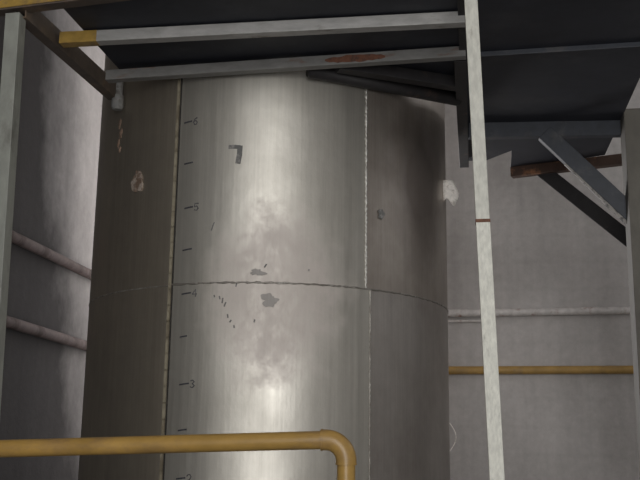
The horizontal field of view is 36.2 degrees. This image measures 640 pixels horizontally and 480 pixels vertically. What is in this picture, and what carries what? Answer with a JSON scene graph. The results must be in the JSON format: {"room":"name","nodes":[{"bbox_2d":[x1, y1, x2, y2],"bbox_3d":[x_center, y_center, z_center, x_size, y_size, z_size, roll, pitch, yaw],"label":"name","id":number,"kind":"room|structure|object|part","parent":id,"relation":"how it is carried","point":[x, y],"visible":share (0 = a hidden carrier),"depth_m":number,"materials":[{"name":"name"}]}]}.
{"room":"processing plant","nodes":[
{"label":"processing plant","id":0,"kind":"room"},
{"bbox_2d":[0,9,104,479],"bbox_3d":[-2.068,-0.603,2.744,0.200,5.500,10.400,-1,-13,9],"label":"wall","id":1,"kind":"structure","parent":0,"point":[60,118],"depth_m":5.53,"materials":[{"name":"paint"}]},
{"bbox_2d":[6,316,86,350],"bbox_3d":[-1.946,-0.100,2.613,0.060,0.095,10.000,-1,-13,9],"label":"pipe","id":2,"kind":"object","parent":1,"relation":"attached to","point":[12,323],"visible":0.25,"depth_m":5.31,"materials":[{"name":"grey metal"}]},
{"bbox_2d":[11,230,90,279],"bbox_3d":[-1.941,-0.524,2.706,0.058,0.083,10.000,-1,-13,9],"label":"pipe","id":3,"kind":"object","parent":1,"relation":"attached to","point":[18,239],"visible":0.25,"depth_m":5.41,"materials":[{"name":"grey metal"}]},
{"bbox_2d":[445,79,639,479],"bbox_3d":[1.636,0.474,7.409,6.050,5.500,0.200,-1,-13,9],"label":"wall","id":4,"kind":"structure","parent":0,"point":[547,252],"depth_m":7.26,"materials":[{"name":"grey concrete"}]},
{"bbox_2d":[448,319,480,322],"bbox_3d":[0.782,0.614,7.398,0.860,0.024,0.022,-1,-13,9],"label":"rod","id":5,"kind":"object","parent":4,"relation":"attached to","point":[467,320],"visible":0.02,"depth_m":7.34,"materials":[{"name":"white paint"}]},
{"bbox_2d":[448,306,629,316],"bbox_3d":[2.381,0.515,7.148,4.100,0.075,0.058,-1,-13,9],"label":"pipe","id":6,"kind":"object","parent":4,"relation":"attached to","point":[623,309],"visible":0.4,"depth_m":7.24,"materials":[{"name":"metal"}]},
{"bbox_2d":[449,366,633,373],"bbox_3d":[2.375,0.934,7.055,4.100,0.072,0.060,-1,-13,9],"label":"pipe","id":7,"kind":"object","parent":4,"relation":"attached to","point":[452,369],"visible":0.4,"depth_m":7.14,"materials":[{"name":"metal"}]},
{"bbox_3d":[0.785,2.083,1.693,6.050,0.120,10.800,-1,-13,9],"label":"floor","id":8,"kind":"structure","parent":0,"visible":0},
{"bbox_2d":[0,429,356,479],"bbox_3d":[-0.858,1.432,3.032,2.022,1.682,0.139,-1,-13,9],"label":"pipe","id":9,"kind":"object","parent":8,"relation":"on","point":[333,441],"visible":1,"depth_m":3.11,"materials":[{"name":"metal"}]},
{"bbox_2d":[78,54,458,479],"bbox_3d":[-0.239,0.413,5.222,1.965,4.630,1.911,-1,-13,9],"label":"tank","id":10,"kind":"object","parent":8,"relation":"on","point":[269,254],"visible":0.84,"depth_m":4.45,"materials":[{"name":"silver metal"}]},
{"bbox_2d":[0,0,639,479],"bbox_3d":[0.085,0.841,4.606,3.413,3.538,2.713,-1,-13,9],"label":"platform","id":11,"kind":"object","parent":8,"relation":"on","point":[560,78],"visible":0.99,"depth_m":4.33,"materials":[{"name":"grey metal"}]},
{"bbox_3d":[-1.215,0.714,3.580,0.121,3.311,0.060,-1,-13,9],"label":"post","id":12,"kind":"part","parent":11,"relation":"part of","materials":[{"name":"grey metal"}]},
{"bbox_3d":[-0.198,-1.050,3.736,3.196,0.227,0.006,-2,-13,11],"label":"plate","id":13,"kind":"part","parent":11,"relation":"part of","materials":[{"name":"yellow paint"}]},
{"bbox_3d":[0.338,-0.719,4.931,2.430,0.012,2.650,-1,-13,9],"label":"deck plate","id":14,"kind":"part","parent":11,"relation":"part of","materials":[{"name":"grey metal"}]},
{"bbox_3d":[1.638,0.983,4.782,0.156,3.378,0.154,-1,-13,9],"label":"post","id":15,"kind":"part","parent":11,"relation":"part of","materials":[{"name":"grey metal"}]},
{"bbox_2d":[464,0,504,479],"bbox_3d":[0.577,0.430,3.202,0.195,3.751,0.120,-1,-13,9],"label":"vertical pole","id":16,"kind":"object","parent":8,"relation":"on","point":[482,221],"visible":1,"depth_m":3.27,"materials":[{"name":"white metal"}]}
]}

